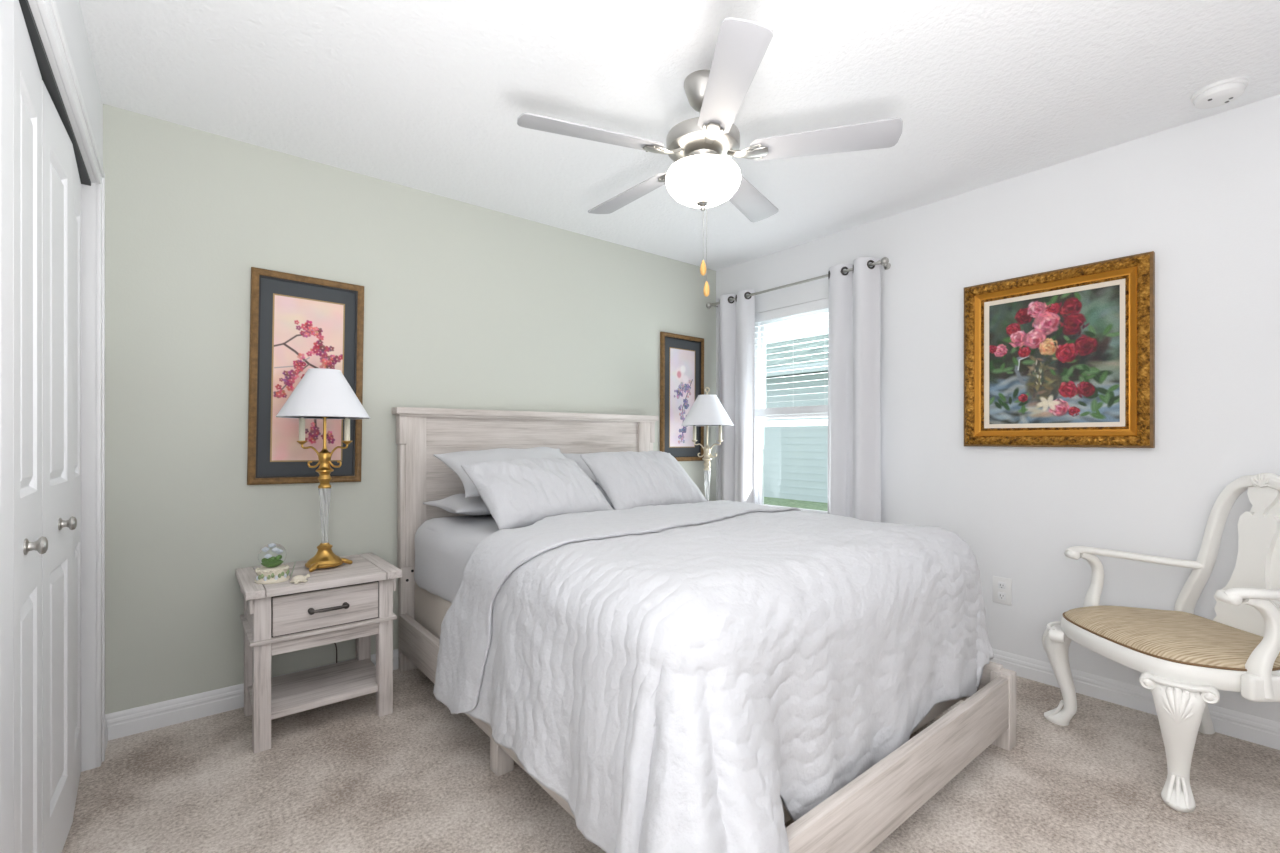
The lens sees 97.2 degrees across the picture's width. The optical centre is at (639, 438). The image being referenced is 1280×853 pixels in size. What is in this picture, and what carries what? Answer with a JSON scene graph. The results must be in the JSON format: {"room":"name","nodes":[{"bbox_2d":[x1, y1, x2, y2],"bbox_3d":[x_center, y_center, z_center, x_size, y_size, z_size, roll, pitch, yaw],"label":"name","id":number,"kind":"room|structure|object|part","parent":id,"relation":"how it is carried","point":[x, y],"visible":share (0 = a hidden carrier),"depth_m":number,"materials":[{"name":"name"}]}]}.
{"room":"bedroom","nodes":[
{"label":"bedroom","id":0,"kind":"room"},
{"bbox_2d":[28,0,102,771],"bbox_3d":[-0.813,-0.065,0.547,0.110,2.440,4.075,0,0,-39],"label":"wall","id":1,"kind":"structure","parent":0,"point":[70,12],"depth_m":1.97,"materials":[{"name":"white paint"}]},
{"bbox_2d":[19,0,90,185],"bbox_3d":[-1.457,-0.891,1.355,0.063,0.012,1.542,0,0,-39],"label":"door track","id":2,"kind":"object","parent":1,"relation":"attached to","point":[46,72],"visible":0.33,"depth_m":1.39,"materials":[{"name":"grey metal"}]},
{"bbox_2d":[0,0,47,852],"bbox_3d":[-1.205,0.131,1.072,0.078,2.008,0.760,0,0,-39],"label":"door","id":3,"kind":"structure","parent":2,"relation":"hanging from","point":[22,542],"depth_m":1.12,"materials":[{"name":"white paint"}]},
{"bbox_3d":[-1.272,0.225,1.188,0.034,0.038,0.038,0,0,-39],"label":"knob","id":4,"kind":"part","parent":3,"relation":"part of","materials":[{"name":"silver metal"}]},
{"bbox_2d":[42,80,80,852],"bbox_3d":[-1.683,0.131,1.658,0.076,2.008,0.733,0,0,-39],"label":"door","id":5,"kind":"structure","parent":2,"relation":"hanging from","point":[61,183],"depth_m":1.54,"materials":[{"name":"white paint"}]},
{"bbox_3d":[-1.555,0.230,1.533,0.034,0.038,0.038,0,0,-39],"label":"knob","id":6,"kind":"part","parent":5,"relation":"part of","materials":[{"name":"silver metal"}]},
{"bbox_2d":[36,0,104,767],"bbox_3d":[-1.416,0.099,1.389,0.019,2.112,1.662,0,0,-39],"label":"door frame","id":7,"kind":"structure","parent":1,"relation":"attached to","point":[48,9],"depth_m":1.98,"materials":[{"name":"white paint"}]},
{"bbox_2d":[105,719,107,750],"bbox_3d":[-1.993,1.106,2.093,0.015,0.098,0.156,0,0,-39],"label":"baseboard","id":8,"kind":"structure","parent":1,"relation":"attached to","point":[106,727],"depth_m":2.12,"materials":[{"name":"white paint"}]},
{"bbox_2d":[103,104,715,713],"bbox_3d":[-1.019,-0.065,3.099,4.296,2.440,0.140,0,0,-39],"label":"wall","id":9,"kind":"structure","parent":0,"point":[467,306],"depth_m":2.52,"materials":[{"name":"green paint"}]},
{"bbox_2d":[105,649,397,740],"bbox_3d":[-0.733,1.106,3.231,3.406,0.098,0.015,0,0,-39],"label":"baseboard","id":10,"kind":"structure","parent":9,"relation":"attached to","point":[123,723],"depth_m":2.29,"materials":[{"name":"white paint"}]},
{"bbox_2d":[247,267,363,484],"bbox_3d":[-1.516,-0.270,2.584,0.482,0.959,0.026,1,-1,-39],"label":"framed picture","id":11,"kind":"object","parent":9,"relation":"attached to","point":[299,323],"visible":0.76,"depth_m":2.55,"materials":[{"name":"brown wood"}]},
{"bbox_2d":[272,295,343,460],"bbox_3d":[-1.519,-0.270,2.588,0.276,0.735,0.001,1,-1,-39],"label":"print","id":12,"kind":"object","parent":11,"relation":"attached to","point":[308,334],"depth_m":2.57},
{"bbox_2d":[660,332,703,460],"bbox_3d":[0.310,-0.295,4.074,0.430,0.914,0.026,0,0,-39],"label":"framed picture","id":13,"kind":"object","parent":9,"relation":"attached to","point":[681,356],"visible":0.93,"depth_m":4.06,"materials":[{"name":"brown wood"}]},
{"bbox_2d":[670,348,694,446],"bbox_3d":[0.307,-0.295,4.077,0.244,0.700,0.001,0,0,-39],"label":"print","id":14,"kind":"object","parent":13,"relation":"attached to","point":[682,362],"depth_m":4.07},
{"bbox_2d":[62,668,1279,852],"bbox_3d":[0.269,1.205,1.520,4.296,0.100,4.215,0,0,-39],"label":"floor","id":15,"kind":"structure","parent":0,"point":[342,776],"depth_m":1.86,"materials":[{"name":"carpet"}]},
{"bbox_2d":[235,553,401,753],"bbox_3d":[-1.356,0.853,2.378,0.540,0.605,0.481,0,0,-39],"label":"nightstand","id":16,"kind":"object","parent":15,"relation":"on","point":[343,602],"visible":0.99,"depth_m":2.27,"materials":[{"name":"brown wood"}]},
{"bbox_3d":[-1.635,0.868,2.379,0.055,0.575,0.055,0,0,-39],"label":"leg","id":17,"kind":"part","parent":16,"relation":"part of","materials":[{"name":"brown wood"}]},
{"bbox_3d":[-1.411,0.868,2.104,0.055,0.575,0.055,0,0,-39],"label":"leg","id":18,"kind":"part","parent":16,"relation":"part of","materials":[{"name":"brown wood"}]},
{"bbox_2d":[254,543,295,583],"bbox_3d":[-1.427,0.477,2.190,0.118,0.145,0.116,0,0,16],"label":"snow globe","id":19,"kind":"object","parent":16,"relation":"on","point":[271,556],"visible":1,"depth_m":2.16,"materials":[{"name":"glass"}]},
{"bbox_3d":[-1.428,0.452,2.191,0.094,0.094,0.094,0,0,-39],"label":"globe glass","id":20,"kind":"part","parent":19,"relation":"part of","materials":[{"name":"white"}]},
{"bbox_2d":[289,574,309,583],"bbox_3d":[-1.303,0.536,2.168,0.046,0.029,0.069,0,0,31],"label":"figurine","id":21,"kind":"object","parent":16,"relation":"on","point":[297,579],"visible":1,"depth_m":2.15,"materials":[{"name":"beige ceramic"}]},
{"bbox_2d":[247,658,377,719],"bbox_3d":[-1.356,1.041,2.378,0.470,0.028,0.370,0,0,-39],"label":"shelf","id":22,"kind":"object","parent":16,"relation":"attached to","point":[292,693],"depth_m":2.34,"materials":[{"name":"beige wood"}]},
{"bbox_3d":[-1.355,0.750,2.377,0.510,0.014,0.434,0,0,-39],"label":"waist moulding","id":23,"kind":"part","parent":16,"relation":"part of","materials":[{"name":"brown wood"}]},
{"bbox_2d":[276,368,369,662],"bbox_3d":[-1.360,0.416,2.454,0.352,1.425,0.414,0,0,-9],"label":"table lamp","id":24,"kind":"object","parent":16,"relation":"on","point":[322,393],"visible":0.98,"depth_m":2.37,"materials":[{"name":"gold metal"}]},
{"bbox_2d":[299,417,304,440],"bbox_3d":[-1.444,-0.057,2.410,0.023,0.135,0.023,0,0,-39],"label":"candle","id":25,"kind":"object","parent":24,"relation":"on","point":[301,420],"depth_m":2.40,"materials":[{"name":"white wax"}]},
{"bbox_3d":[-1.417,0.066,2.414,0.097,0.117,0.042,0,0,-9],"label":"candle arm","id":26,"kind":"part","parent":24,"relation":"part of","materials":[{"name":"gold metal"}]},
{"bbox_3d":[-1.355,-0.194,2.424,0.355,0.206,0.355,0,0,-9],"label":"lamp shade","id":27,"kind":"part","parent":24,"relation":"part of","materials":[{"name":"white fabric"}]},
{"bbox_3d":[-1.355,0.029,2.424,0.068,0.362,0.068,0,0,-9],"label":"stem","id":28,"kind":"part","parent":24,"relation":"part of","materials":[{"name":"gold metal"}]},
{"bbox_3d":[-1.294,0.066,2.434,0.097,0.117,0.042,0,0,-9],"label":"candle arm","id":29,"kind":"part","parent":24,"relation":"part of","materials":[{"name":"gold metal"}]},
{"bbox_2d":[344,417,349,440],"bbox_3d":[-1.266,-0.057,2.438,0.023,0.135,0.023,0,0,-39],"label":"candle","id":30,"kind":"object","parent":24,"relation":"on","point":[347,419],"depth_m":2.43,"materials":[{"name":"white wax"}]},
{"bbox_3d":[-1.229,0.665,2.222,0.368,0.145,0.012,0,0,-39],"label":"drawer","id":31,"kind":"part","parent":16,"relation":"part of","materials":[{"name":"brown wood"}]},
{"bbox_3d":[-1.215,0.663,2.204,0.142,0.023,0.034,0,0,-39],"label":"drawer pull","id":32,"kind":"part","parent":16,"relation":"part of","materials":[{"name":"grey metal"}]},
{"bbox_3d":[-1.301,0.868,2.652,0.055,0.575,0.055,0,0,-39],"label":"leg","id":33,"kind":"part","parent":16,"relation":"part of","materials":[{"name":"brown wood"}]},
{"bbox_3d":[-1.077,0.868,2.377,0.055,0.575,0.055,0,0,-39],"label":"leg","id":34,"kind":"part","parent":16,"relation":"part of","materials":[{"name":"brown wood"}]},
{"bbox_2d":[392,407,1015,852],"bbox_3d":[0.115,0.499,2.489,1.692,1.312,2.210,0,0,-39],"label":"bed","id":35,"kind":"object","parent":15,"relation":"on","point":[864,812],"visible":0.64,"depth_m":2.44,"materials":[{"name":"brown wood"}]},
{"bbox_3d":[-1.160,0.895,2.833,0.090,0.520,0.043,0,0,-39],"label":"leg","id":36,"kind":"part","parent":35,"relation":"part of","materials":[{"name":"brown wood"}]},
{"bbox_3d":[-0.509,0.953,1.975,0.037,0.175,2.115,0,0,-39],"label":"rail","id":37,"kind":"part","parent":35,"relation":"part of","materials":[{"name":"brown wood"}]},
{"bbox_3d":[-0.482,1.097,1.969,0.062,0.115,0.060,0,0,-39],"label":"support leg","id":38,"kind":"part","parent":35,"relation":"part of","materials":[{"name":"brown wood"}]},
{"bbox_3d":[-0.561,0.237,3.317,1.480,0.715,0.029,0,0,-39],"label":"headboard panel","id":39,"kind":"part","parent":35,"relation":"part of","materials":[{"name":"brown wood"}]},
{"bbox_2d":[415,583,963,822],"bbox_3d":[0.094,0.841,2.485,1.508,0.296,1.988,0,0,-39],"label":"box spring","id":40,"kind":"object","parent":35,"relation":"on","point":[431,609],"visible":0.06,"depth_m":2.53,"materials":[{"name":"beige"}]},
{"bbox_2d":[414,506,614,602],"bbox_3d":[0.075,0.535,2.477,1.528,0.313,1.993,0,0,-39],"label":"mattress","id":41,"kind":"object","parent":40,"relation":"on","point":[444,546],"visible":0.12,"depth_m":2.46,"materials":[{"name":"white fabric"}]},
{"bbox_2d":[423,493,490,514],"bbox_3d":[-0.664,0.320,2.871,0.720,0.112,0.440,0,0,-39],"label":"pillow","id":42,"kind":"object","parent":41,"relation":"on","point":[457,503],"visible":0.29,"depth_m":2.62,"materials":[{"name":"white fabric"}]},
{"bbox_2d":[433,447,598,497],"bbox_3d":[-0.618,0.156,2.870,0.725,0.228,0.395,0,0,-39],"label":"pillow","id":43,"kind":"object","parent":42,"relation":"on","point":[453,460],"visible":0.43,"depth_m":2.79,"materials":[{"name":"white fabric"}]},
{"bbox_2d":[461,458,612,529],"bbox_3d":[-0.444,0.229,2.551,0.617,0.282,0.334,0,0,-44],"label":"pillow sham","id":44,"kind":"object","parent":41,"relation":"on","point":[517,493],"visible":0.91,"depth_m":2.43,"materials":[{"name":"grey fabric"}]},
{"bbox_2d":[562,452,616,505],"bbox_3d":[-0.085,0.225,3.363,0.700,0.294,0.343,0,0,-39],"label":"pillow","id":45,"kind":"object","parent":41,"relation":"on","point":[576,457],"visible":0.06,"depth_m":3.21,"materials":[{"name":"white fabric"}]},
{"bbox_2d":[580,451,706,509],"bbox_3d":[0.039,0.220,2.975,0.620,0.310,0.345,0,0,-39],"label":"pillow sham","id":46,"kind":"object","parent":41,"relation":"on","point":[629,479],"visible":0.88,"depth_m":2.87,"materials":[{"name":"grey fabric"}]},
{"bbox_2d":[433,500,993,852],"bbox_3d":[0.370,0.698,2.067,1.832,0.772,1.545,0,0,-35],"label":"quilt","id":47,"kind":"object","parent":41,"relation":"on","point":[675,674],"visible":1,"depth_m":1.50,"materials":[{"name":"grey fabric"}]},
{"bbox_3d":[0.775,0.980,1.629,1.520,0.186,0.034,0,0,-39],"label":"foot rail","id":48,"kind":"part","parent":35,"relation":"part of","materials":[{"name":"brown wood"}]},
{"bbox_3d":[0.711,0.953,2.970,0.037,0.175,2.115,0,0,-39],"label":"rail","id":49,"kind":"part","parent":35,"relation":"part of","materials":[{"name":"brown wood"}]},
{"bbox_3d":[1.373,1.016,2.131,0.072,0.278,0.066,0,0,-39],"label":"foot post","id":50,"kind":"part","parent":35,"relation":"part of","materials":[{"name":"white wood"}]},
{"bbox_2d":[1042,473,1279,812],"bbox_3d":[1.954,0.641,2.037,0.648,1.040,0.725,0,0,1],"label":"armchair","id":51,"kind":"object","parent":15,"relation":"on","point":[1183,657],"visible":1,"depth_m":1.97,"materials":[{"name":"white paint"}]},
{"bbox_3d":[1.716,0.963,2.301,0.119,0.385,0.118,0,0,1],"label":"leg","id":52,"kind":"part","parent":51,"relation":"part of","materials":[{"name":"white paint"}]},
{"bbox_3d":[1.894,0.618,2.361,0.108,0.311,0.080,0,0,1],"label":"arm post","id":53,"kind":"part","parent":51,"relation":"part of","materials":[{"name":"white paint"}]},
{"bbox_3d":[2.006,0.481,2.310,0.450,0.057,0.102,0,0,21],"label":"arm","id":54,"kind":"part","parent":51,"relation":"part of","materials":[{"name":"white paint"}]},
{"bbox_3d":[1.925,0.745,2.038,0.549,0.064,0.643,0,0,1],"label":"seat frame","id":55,"kind":"part","parent":51,"relation":"part of","materials":[{"name":"white paint"}]},
{"bbox_2d":[1065,605,1279,668],"bbox_3d":[1.925,0.696,2.038,0.527,0.068,0.621,0,0,1],"label":"seat cushion","id":56,"kind":"object","parent":51,"relation":"on","point":[1179,638],"depth_m":1.95,"materials":[{"name":"beige fabric"}]},
{"bbox_3d":[1.703,0.963,1.785,0.119,0.385,0.118,0,0,1],"label":"leg","id":57,"kind":"part","parent":51,"relation":"part of","materials":[{"name":"white paint"}]},
{"bbox_3d":[2.203,0.958,2.229,0.109,0.407,0.048,0,0,1],"label":"leg","id":58,"kind":"part","parent":51,"relation":"part of","materials":[{"name":"white paint"}]},
{"bbox_3d":[1.992,0.481,1.762,0.450,0.057,0.102,0,0,-18],"label":"arm","id":59,"kind":"part","parent":51,"relation":"part of","materials":[{"name":"white paint"}]},
{"bbox_3d":[2.253,0.163,2.030,0.050,0.084,0.254,0,0,1],"label":"crest rail","id":60,"kind":"part","parent":51,"relation":"part of","materials":[{"name":"white paint"}]},
{"bbox_3d":[1.878,0.618,1.717,0.108,0.311,0.080,0,0,1],"label":"arm post","id":61,"kind":"part","parent":51,"relation":"part of","materials":[{"name":"white paint"}]},
{"bbox_3d":[0.442,0.853,3.844,0.540,0.605,0.481,0,0,-39],"label":"nightstand","id":62,"kind":"object","parent":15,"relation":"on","visible":0},
{"bbox_2d":[681,387,733,500],"bbox_3d":[0.455,0.098,3.817,0.355,0.901,0.355,0,0,23],"label":"table lamp","id":63,"kind":"object","parent":62,"relation":"on","point":[707,410],"visible":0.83,"depth_m":3.75,"materials":[{"name":"white fabric"}]},
{"bbox_2d":[693,425,695,439],"bbox_3d":[0.372,-0.057,3.852,0.023,0.135,0.023,0,0,-39],"label":"candle","id":64,"kind":"object","parent":63,"relation":"on","point":[694,426],"depth_m":3.84,"materials":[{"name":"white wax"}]},
{"bbox_3d":[0.398,0.066,3.841,0.097,0.117,0.042,0,0,23],"label":"candle arm","id":65,"kind":"part","parent":63,"relation":"part of","materials":[{"name":"beige metal"}]},
{"bbox_3d":[0.455,0.029,3.817,0.068,0.362,0.068,0,0,23],"label":"stem","id":66,"kind":"part","parent":63,"relation":"part of","materials":[{"name":"beige metal"}]},
{"bbox_3d":[0.455,-0.194,3.817,0.355,0.206,0.355,0,0,23],"label":"lamp shade","id":67,"kind":"part","parent":63,"relation":"part of","materials":[{"name":"white fabric"}]},
{"bbox_3d":[0.513,0.066,3.792,0.097,0.117,0.042,0,0,23],"label":"candle arm","id":68,"kind":"part","parent":63,"relation":"part of","materials":[{"name":"beige metal"}]},
{"bbox_2d":[719,425,721,439],"bbox_3d":[0.538,-0.057,3.782,0.023,0.135,0.023,0,0,-39],"label":"candle","id":69,"kind":"object","parent":63,"relation":"on","point":[720,427],"depth_m":3.77,"materials":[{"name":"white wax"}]},
{"bbox_2d":[79,0,1279,270],"bbox_3d":[0.269,-1.345,1.520,4.296,0.120,4.215,0,0,-39],"label":"ceiling","id":70,"kind":"structure","parent":0,"point":[430,96],"depth_m":2.07,"materials":[{"name":"white paint"}]},
{"bbox_2d":[517,17,902,296],"bbox_3d":[0.194,-0.899,2.070,1.282,0.772,1.228,0,0,-39],"label":"ceiling fan","id":71,"kind":"object","parent":70,"relation":"hanging from","point":[703,175],"visible":1,"depth_m":1.92,"materials":[{"name":"white wood"}]},
{"bbox_3d":[-0.159,-1.016,1.878,0.493,0.032,0.130,0,0,-21],"label":"blade","id":72,"kind":"part","parent":71,"relation":"part of","materials":[{"name":"white wood"}]},
{"bbox_3d":[-0.038,-1.016,2.349,0.130,0.032,0.493,0,0,-39],"label":"blade","id":73,"kind":"part","parent":71,"relation":"part of","materials":[{"name":"white wood"}]},
{"bbox_3d":[0.132,-1.018,2.147,0.070,0.042,0.156,0,0,-39],"label":"blade arm","id":74,"kind":"part","parent":71,"relation":"part of","materials":[{"name":"silver metal"}]},
{"bbox_3d":[0.087,-1.018,1.976,0.156,0.042,0.070,0,0,-22],"label":"blade arm","id":75,"kind":"part","parent":71,"relation":"part of","materials":[{"name":"silver metal"}]},
{"bbox_3d":[0.227,-0.911,2.030,0.270,0.123,0.270,0,0,-39],"label":"lamp shade","id":76,"kind":"part","parent":71,"relation":"part of","materials":[{"name":"white glass"}]},
{"bbox_3d":[0.240,-0.706,2.031,0.002,0.280,0.002,0,0,-39],"label":"pull chain","id":77,"kind":"part","parent":71,"relation":"part of","materials":[{"name":"silver metal"}]},
{"bbox_3d":[0.235,-1.018,1.880,0.070,0.042,0.156,0,0,-4],"label":"blade arm","id":78,"kind":"part","parent":71,"relation":"part of","materials":[{"name":"silver metal"}]},
{"bbox_3d":[0.253,-1.016,1.617,0.130,0.032,0.493,0,0,-4],"label":"blade","id":79,"kind":"part","parent":71,"relation":"part of","materials":[{"name":"white wood"}]},
{"bbox_3d":[0.372,-1.018,1.992,0.156,0.042,0.070,0,0,14],"label":"blade arm","id":80,"kind":"part","parent":71,"relation":"part of","materials":[{"name":"silver metal"}]},
{"bbox_3d":[0.449,-1.016,2.380,0.130,0.032,0.493,0,0,32],"label":"blade","id":81,"kind":"part","parent":71,"relation":"part of","materials":[{"name":"white wood"}]},
{"bbox_3d":[0.628,-1.016,1.927,0.493,0.032,0.130,0,0,14],"label":"blade","id":82,"kind":"part","parent":71,"relation":"part of","materials":[{"name":"white wood"}]},
{"bbox_2d":[1191,77,1247,108],"bbox_3d":[2.132,-1.264,2.077,0.148,0.041,0.148,0,0,-39],"label":"smoke detector","id":83,"kind":"object","parent":70,"relation":"attached to","point":[1222,92],"visible":1,"depth_m":2.05,"materials":[{"name":"white plastic"}]},
{"bbox_2d":[716,94,1279,721],"bbox_3d":[1.924,-0.065,2.779,0.140,2.440,4.075,0,0,-39],"label":"wall","id":84,"kind":"structure","parent":0,"point":[1202,195],"depth_m":2.53,"materials":[{"name":"white paint"}]},
{"bbox_2d":[755,308,828,513],"bbox_3d":[1.065,-0.170,3.814,0.153,1.450,0.805,0,0,-39],"label":"window","id":85,"kind":"structure","parent":84,"relation":"in","point":[760,424],"depth_m":4.09,"materials":[{"name":"white paint"}]},
{"bbox_3d":[1.101,-0.180,3.843,0.060,1.430,0.765,0,0,-39],"label":"frame","id":86,"kind":"part","parent":85,"relation":"part of","materials":[{"name":"white paint"}]},
{"bbox_2d":[755,298,828,418],"bbox_3d":[1.043,-0.518,3.796,0.059,0.752,0.749,0,0,-39],"label":"window blind","id":87,"kind":"object","parent":85,"relation":"attached to","point":[818,410],"visible":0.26,"depth_m":3.80,"materials":[{"name":"white paint"}]},
{"bbox_3d":[0.876,-0.501,3.969,0.002,0.668,0.002,0,0,-39],"label":"ladder cord","id":88,"kind":"part","parent":87,"relation":"part of","materials":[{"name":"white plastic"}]},
{"bbox_3d":[1.046,-0.154,3.799,0.048,0.024,0.743,0,0,-39],"label":"rail","id":89,"kind":"part","parent":87,"relation":"part of","materials":[{"name":"white paint"}]},
{"bbox_3d":[1.092,0.185,3.836,0.022,0.630,0.695,0,0,-39],"label":"sash","id":90,"kind":"part","parent":85,"relation":"part of","materials":[{"name":"white paint"}]},
{"bbox_3d":[1.111,-0.475,3.851,0.022,0.770,0.695,0,0,-39],"label":"sash","id":91,"kind":"part","parent":85,"relation":"part of","materials":[{"name":"white paint"}]},
{"bbox_2d":[706,257,890,308],"bbox_3d":[0.977,-1.004,3.739,0.112,0.046,1.410,0,0,-39],"label":"curtain rod","id":92,"kind":"object","parent":84,"relation":"attached to","point":[884,261],"visible":0.88,"depth_m":3.58,"materials":[{"name":"silver metal"}]},
{"bbox_2d":[718,290,754,502],"bbox_3d":[0.674,0.044,4.064,0.096,2.182,0.349,0,0,-39],"label":"curtain","id":93,"kind":"object","parent":92,"relation":"hanging from","point":[736,319],"visible":0.8,"depth_m":4.02,"materials":[{"name":"white fabric"}]},
{"bbox_2d":[828,257,880,521],"bbox_3d":[1.250,0.044,3.346,0.106,2.182,0.342,0,0,-39],"label":"curtain","id":94,"kind":"object","parent":92,"relation":"hanging from","point":[854,317],"visible":0.77,"depth_m":3.29,"materials":[{"name":"white fabric"}]},
{"bbox_2d":[993,576,1011,605],"bbox_3d":[1.803,0.755,2.808,0.009,0.132,0.084,0,0,-39],"label":"wall outlet","id":95,"kind":"object","parent":84,"relation":"attached to","point":[1002,587],"visible":1,"depth_m":2.80,"materials":[{"name":"white plastic"}]},
{"bbox_2d":[998,582,1005,588],"bbox_3d":[1.801,0.729,2.807,0.004,0.034,0.034,0,0,-39],"label":"socket","id":96,"kind":"object","parent":95,"relation":"attached to","point":[1001,585],"depth_m":2.80,"materials":[{"name":"white plastic"}]},
{"bbox_2d":[998,592,1005,599],"bbox_3d":[1.801,0.781,2.807,0.004,0.034,0.034,0,0,-39],"label":"socket","id":97,"kind":"object","parent":95,"relation":"attached to","point":[1001,595],"depth_m":2.81,"materials":[{"name":"white plastic"}]},
{"bbox_2d":[964,251,1154,447],"bbox_3d":[1.912,-0.373,2.640,0.052,0.822,0.735,0,0,-39],"label":"painting","id":98,"kind":"object","parent":84,"relation":"attached to","point":[1065,357],"visible":1,"depth_m":2.60,"materials":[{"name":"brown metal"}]},
{"bbox_2d":[990,648,1279,749],"bbox_3d":[1.837,1.106,2.763,0.015,0.098,3.960,0,0,-39],"label":"baseboard","id":99,"kind":"structure","parent":84,"relation":"attached to","point":[1261,731],"depth_m":2.43,"materials":[{"name":"white paint"}]},
{"label":"outside","id":100,"kind":"structure","parent":0,"visible":0},
{"bbox_2d":[764,497,827,510],"bbox_3d":[6.935,1.390,14.689,22.683,0.230,30.000,0,0,-39],"label":"ground","id":101,"kind":"structure","parent":100,"point":[812,505],"depth_m":11.15,"materials":[{"name":"green plant"}]},
{"bbox_2d":[764,334,827,502],"bbox_3d":[4.741,-0.825,14.835,7.100,4.200,22.000,0,0,-39],"label":"neighbor house","id":102,"kind":"structure","parent":101,"relation":"on","point":[795,457],"depth_m":11.85,"materials":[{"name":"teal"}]}
]}

